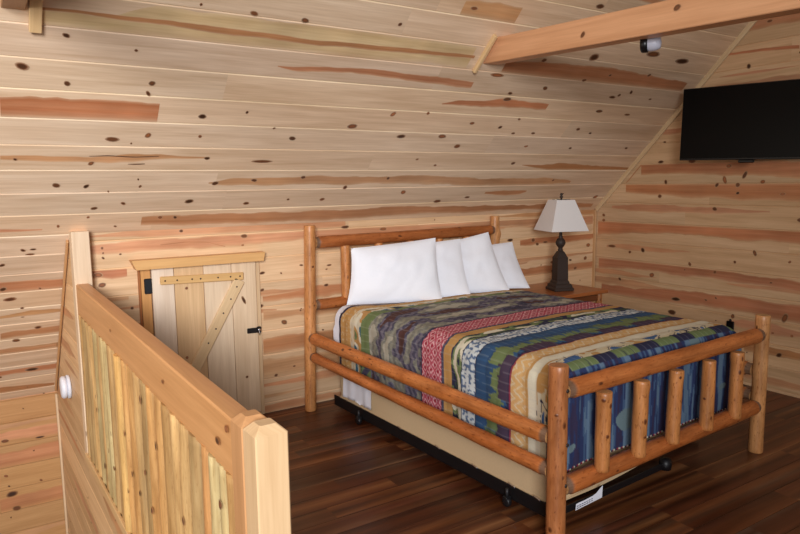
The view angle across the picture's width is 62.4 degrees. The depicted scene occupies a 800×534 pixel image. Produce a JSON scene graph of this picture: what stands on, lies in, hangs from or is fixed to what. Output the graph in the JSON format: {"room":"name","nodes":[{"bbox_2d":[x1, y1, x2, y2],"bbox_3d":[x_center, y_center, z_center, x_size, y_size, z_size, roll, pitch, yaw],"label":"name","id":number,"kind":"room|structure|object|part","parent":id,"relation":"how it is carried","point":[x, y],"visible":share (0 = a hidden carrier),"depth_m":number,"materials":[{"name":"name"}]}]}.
{"room":"loft bedroom","nodes":[
{"label":"loft bedroom","id":0,"kind":"room"},
{"bbox_2d":[0,391,65,533],"bbox_3d":[-4.185,2.463,4.360,3.640,2.760,0.008,-5,9,-32],"label":"wall","id":1,"kind":"structure","parent":0,"point":[31,491],"depth_m":5.11,"materials":[{"name":"brown wood"}]},
{"bbox_2d":[57,245,122,533],"bbox_3d":[-1.477,1.883,3.505,0.008,4.060,4.242,-6,9,-34],"label":"wall","id":2,"kind":"structure","parent":0,"point":[88,510],"depth_m":4.35,"materials":[{"name":"brown wood"}]},
{"bbox_2d":[55,240,68,390],"bbox_3d":[-2.328,0.400,4.532,0.014,1.251,1.252,-6,9,-34],"label":"trim","id":3,"kind":"structure","parent":2,"relation":"attached to","point":[67,241],"depth_m":4.40,"materials":[{"name":"beige wood"}]},
{"bbox_2d":[55,393,68,533],"bbox_3d":[-2.658,2.339,5.309,0.016,2.730,0.035,-5,9,-32],"label":"trim","id":4,"kind":"structure","parent":2,"relation":"attached to","point":[56,394],"depth_m":5.20,"materials":[{"name":"brown wood"}]},
{"bbox_2d":[59,375,71,398],"bbox_3d":[-2.258,0.809,4.452,0.058,0.160,0.160,-6,9,-34],"label":"smoke detector","id":5,"kind":"object","parent":2,"relation":"attached to","point":[64,381],"visible":1,"depth_m":4.40,"materials":[{"name":"white plastic"}]},
{"bbox_3d":[-2.242,0.808,4.462,0.020,0.160,0.160,-6,9,-34],"label":"plate","id":6,"kind":"part","parent":5,"relation":"part of","materials":[{"name":"white plastic"}]},
{"bbox_2d":[85,453,130,533],"bbox_3d":[-1.111,1.290,2.858,0.016,0.050,2.821,-6,9,-34],"label":"trim","id":7,"kind":"structure","parent":2,"relation":"attached to","point":[104,490],"depth_m":3.48,"materials":[{"name":"brown wood"}]},
{"bbox_2d":[89,210,593,412],"bbox_3d":[-0.033,0.295,5.237,4.576,1.369,0.008,-5,9,-32],"label":"wall","id":8,"kind":"structure","parent":0,"point":[281,271],"depth_m":4.75,"materials":[{"name":"brown wood"}]},
{"bbox_2d":[129,251,264,413],"bbox_3d":[-1.299,0.503,4.389,0.863,1.163,0.083,-5,9,-32],"label":"door","id":9,"kind":"structure","parent":8,"relation":"in","point":[207,308],"depth_m":4.40,"materials":[{"name":"beige wood"}]},
{"bbox_3d":[-1.636,0.561,4.216,0.014,1.100,0.020,-5,9,-32],"label":"casing","id":10,"kind":"part","parent":9,"relation":"part of","materials":[{"name":"brown wood"}]},
{"bbox_3d":[-1.603,0.559,4.234,0.058,1.100,0.022,-5,9,-32],"label":"casing","id":11,"kind":"part","parent":9,"relation":"part of","materials":[{"name":"brown wood"}]},
{"bbox_3d":[-1.306,-0.044,4.320,0.863,0.060,0.083,-5,9,-32],"label":"header trim","id":12,"kind":"part","parent":9,"relation":"part of","materials":[{"name":"beige wood"}]},
{"bbox_3d":[-0.984,0.500,4.633,0.030,1.100,0.016,-5,9,-32],"label":"casing","id":13,"kind":"part","parent":9,"relation":"part of","materials":[{"name":"beige wood"}]},
{"bbox_2d":[0,0,748,399],"bbox_3d":[-1.176,-0.921,3.432,8.239,4.254,4.254,-5,9,-32],"label":"ceiling","id":14,"kind":"structure","parent":0,"point":[118,115],"depth_m":3.97,"materials":[{"name":"brown wood"}]},
{"bbox_2d":[0,0,27,9],"bbox_3d":[-0.821,-1.014,1.523,0.092,0.145,3.033,-5,9,-32],"label":"ceiling beam","id":15,"kind":"structure","parent":14,"relation":"attached to","point":[9,4],"depth_m":2.73,"materials":[{"name":"brown wood"}]},
{"bbox_2d":[28,0,42,32],"bbox_3d":[-1.419,-1.326,2.580,0.050,0.675,0.676,-6,9,-33],"label":"trim","id":16,"kind":"structure","parent":14,"relation":"attached to","point":[35,6],"depth_m":2.83,"materials":[{"name":"beige wood"}]},
{"bbox_2d":[472,34,497,72],"bbox_3d":[0.526,-1.323,4.102,0.023,0.208,0.209,-6,9,-36],"label":"trim","id":17,"kind":"structure","parent":14,"relation":"attached to","point":[492,40],"depth_m":4.09,"materials":[{"name":"beige wood"}]},
{"bbox_2d":[483,0,799,64],"bbox_3d":[1.439,-1.169,2.970,0.113,0.250,3.046,-6,9,-35],"label":"ceiling beam","id":18,"kind":"structure","parent":14,"relation":"attached to","point":[667,17],"depth_m":3.28,"materials":[{"name":"brown wood"}]},
{"bbox_2d":[640,37,661,52],"bbox_3d":[1.276,-1.134,3.355,0.100,0.084,0.083,3,8,29],"label":"light","id":19,"kind":"object","parent":18,"relation":"attached to","point":[653,44],"visible":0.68,"depth_m":3.33,"materials":[{"name":"white plastic"}]},
{"bbox_2d":[263,384,799,533],"bbox_3d":[0.159,1.416,1.703,8.269,0.002,6.393,-5,9,-32],"label":"floor","id":20,"kind":"structure","parent":0,"point":[346,476],"depth_m":3.49,"materials":[{"name":"laminate"}]},
{"bbox_2d":[69,231,290,533],"bbox_3d":[-1.121,0.722,2.872,0.110,1.612,2.846,-6,9,-34],"label":"stair railing","id":21,"kind":"object","parent":20,"relation":"on","point":[175,453],"visible":0.98,"depth_m":2.40,"materials":[{"name":"beige wood"}]},
{"bbox_3d":[-1.890,0.494,3.993,0.097,1.422,0.097,-6,9,-34],"label":"post","id":22,"kind":"part","parent":21,"relation":"part of","materials":[{"name":"beige wood"}]},
{"bbox_3d":[-1.149,0.341,2.859,0.077,0.236,2.570,-6,9,-34],"label":"handrail","id":23,"kind":"part","parent":21,"relation":"part of","materials":[{"name":"brown wood"}]},
{"bbox_3d":[-0.390,1.018,1.840,0.086,1.268,0.086,-6,9,-34],"label":"newel post","id":24,"kind":"part","parent":21,"relation":"part of","materials":[{"name":"brown wood"}]},
{"bbox_3d":[-0.337,1.025,1.766,0.089,1.270,0.089,-6,9,-34],"label":"newel post","id":25,"kind":"part","parent":21,"relation":"part of","materials":[{"name":"beige wood"}]},
{"bbox_2d":[334,395,671,517],"bbox_3d":[0.761,1.001,4.349,1.599,0.139,2.139,-6,9,-35],"label":"frame","id":26,"kind":"object","parent":20,"relation":"on","point":[508,490],"visible":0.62,"depth_m":3.52,"materials":[{"name":"black metal"}]},
{"bbox_2d":[339,356,698,501],"bbox_3d":[0.751,0.810,4.368,1.530,0.315,2.060,-6,9,-35],"label":"box spring","id":27,"kind":"object","parent":26,"relation":"on","point":[502,468],"visible":0.16,"depth_m":3.62,"materials":[{"name":"beige fabric"}]},
{"bbox_3d":[0.748,0.490,4.327,1.510,0.324,2.040,-6,9,-35],"label":"mattress","id":28,"kind":"object","parent":27,"relation":"on","visible":0},
{"bbox_2d":[333,293,473,409],"bbox_3d":[0.306,0.558,4.958,1.549,0.631,0.520,-6,9,-35],"label":"sheet","id":29,"kind":"object","parent":28,"relation":"on","point":[352,391],"visible":0.22,"depth_m":4.58,"materials":[{"name":"white fabric"}]},
{"bbox_2d":[347,238,441,304],"bbox_3d":[-0.046,0.034,4.768,0.716,0.452,0.216,-3,8,-16],"label":"pillow","id":30,"kind":"object","parent":29,"relation":"on","point":[405,271],"visible":0.99,"depth_m":4.71,"materials":[{"name":"white fabric"}]},
{"bbox_2d":[436,239,469,296],"bbox_3d":[0.174,0.018,4.978,0.682,0.421,0.254,-3,7,-14],"label":"pillow","id":31,"kind":"object","parent":29,"relation":"on","point":[450,268],"visible":0.29,"depth_m":4.99,"materials":[{"name":"white fabric"}]},
{"bbox_2d":[460,232,508,292],"bbox_3d":[0.510,-0.030,5.190,0.682,0.461,0.228,-2,7,-12],"label":"pillow","id":32,"kind":"object","parent":29,"relation":"on","point":[483,273],"visible":0.43,"depth_m":5.17,"materials":[{"name":"white fabric"}]},
{"bbox_2d":[492,242,529,287],"bbox_3d":[0.714,-0.001,5.345,0.626,0.357,0.273,-4,8,-23],"label":"pillow","id":33,"kind":"object","parent":29,"relation":"on","point":[505,254],"visible":0.35,"depth_m":5.40,"materials":[{"name":"white fabric"}]},
{"bbox_2d":[339,290,741,471],"bbox_3d":[0.801,0.544,4.263,1.610,0.517,2.014,-6,9,-35],"label":"quilt","id":34,"kind":"object","parent":28,"relation":"on","point":[498,348],"visible":0.86,"depth_m":3.65,"materials":[{"name":"fabric"}]},
{"bbox_2d":[304,216,770,533],"bbox_3d":[0.742,0.409,4.276,1.889,1.337,2.386,-6,9,-35],"label":"bed","id":35,"kind":"object","parent":20,"relation":"on","point":[560,483],"visible":0.71,"depth_m":3.46,"materials":[{"name":"brown wood"}]},
{"bbox_3d":[0.092,0.202,5.192,1.705,0.083,0.085,-6,9,-35],"label":"headboard rail","id":36,"kind":"part","parent":35,"relation":"part of","materials":[{"name":"brown wood"}]},
{"bbox_3d":[0.092,-0.244,5.141,1.690,0.094,0.092,-6,9,-35],"label":"headboard rail","id":37,"kind":"part","parent":35,"relation":"part of","materials":[{"name":"brown wood"}]},
{"bbox_3d":[0.026,0.629,3.814,0.086,0.122,2.187,-6,9,-36],"label":"rail","id":38,"kind":"part","parent":35,"relation":"part of","materials":[{"name":"brown wood"}]},
{"bbox_3d":[0.028,0.776,3.833,0.079,0.132,2.187,-6,9,-36],"label":"rail","id":39,"kind":"part","parent":35,"relation":"part of","materials":[{"name":"brown wood"}]},
{"bbox_3d":[1.413,0.905,3.431,1.676,0.110,0.091,-6,9,-35],"label":"foot rail","id":40,"kind":"part","parent":35,"relation":"part of","materials":[{"name":"brown wood"}]},
{"bbox_3d":[1.407,0.469,3.376,1.675,0.097,0.093,-6,9,-35],"label":"foot rail","id":41,"kind":"part","parent":35,"relation":"part of","materials":[{"name":"brown wood"}]},
{"bbox_3d":[1.474,0.631,4.834,0.082,0.131,2.187,-6,9,-35],"label":"rail","id":42,"kind":"part","parent":35,"relation":"part of","materials":[{"name":"brown wood"}]},
{"bbox_3d":[1.472,0.485,4.815,0.090,0.123,2.186,-6,9,-35],"label":"rail","id":43,"kind":"part","parent":35,"relation":"part of","materials":[{"name":"brown wood"}]},
{"bbox_2d":[509,282,607,302],"bbox_3d":[1.340,0.534,5.755,0.650,0.699,0.620,-5,9,-32],"label":"nightstand","id":44,"kind":"object","parent":20,"relation":"on","point":[583,293],"visible":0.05,"depth_m":5.59,"materials":[{"name":"brown wood"}]},
{"bbox_2d":[534,193,588,291],"bbox_3d":[1.359,-0.214,5.591,0.336,0.824,0.336,-3,7,-14],"label":"table lamp","id":45,"kind":"object","parent":44,"relation":"on","point":[560,215],"visible":1,"depth_m":5.52,"materials":[{"name":"white fabric"}]},
{"bbox_3d":[1.357,-0.351,5.574,0.084,0.441,0.084,-3,7,-14],"label":"stem","id":46,"kind":"part","parent":45,"relation":"part of","materials":[{"name":"brown metal"}]},
{"bbox_3d":[1.356,-0.437,5.563,0.336,0.257,0.336,-3,7,-14],"label":"lamp shade","id":47,"kind":"part","parent":45,"relation":"part of","materials":[{"name":"beige fabric"}]},
{"bbox_3d":[1.706,0.553,5.688,0.053,0.670,0.054,-5,9,-32],"label":"leg","id":48,"kind":"part","parent":44,"relation":"part of","materials":[{"name":"brown wood"}]},
{"bbox_2d":[594,13,799,397],"bbox_3d":[3.594,-0.980,3.624,0.008,4.216,6.363,-5,9,-32],"label":"wall","id":49,"kind":"structure","parent":0,"point":[712,241],"depth_m":5.30,"materials":[{"name":"brown wood"}]},
{"bbox_2d":[592,210,596,301],"bbox_3d":[1.888,0.116,6.444,0.016,1.342,0.030,-5,9,-32],"label":"trim","id":50,"kind":"structure","parent":49,"relation":"attached to","point":[595,211],"depth_m":6.40,"materials":[{"name":"beige wood"}]},
{"bbox_2d":[595,20,757,210],"bbox_3d":[2.566,-1.705,5.113,0.018,2.611,2.611,-5,9,-32],"label":"trim","id":51,"kind":"structure","parent":49,"relation":"attached to","point":[749,26],"depth_m":5.58,"materials":[{"name":"beige wood"}]},
{"bbox_2d":[726,319,733,329],"bbox_3d":[2.650,0.475,5.303,0.020,0.118,0.062,-5,9,-32],"label":"wall plate","id":52,"kind":"object","parent":49,"relation":"attached to","point":[730,323],"visible":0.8,"depth_m":5.29,"materials":[{"name":"black plastic"}]},
{"bbox_2d":[680,79,799,162],"bbox_3d":[2.622,-1.076,4.940,0.151,0.589,0.996,-7,10,-43],"label":"television","id":53,"kind":"object","parent":49,"relation":"attached to","point":[750,122],"visible":1,"depth_m":4.91,"materials":[{"name":"black plastic"}]}
]}

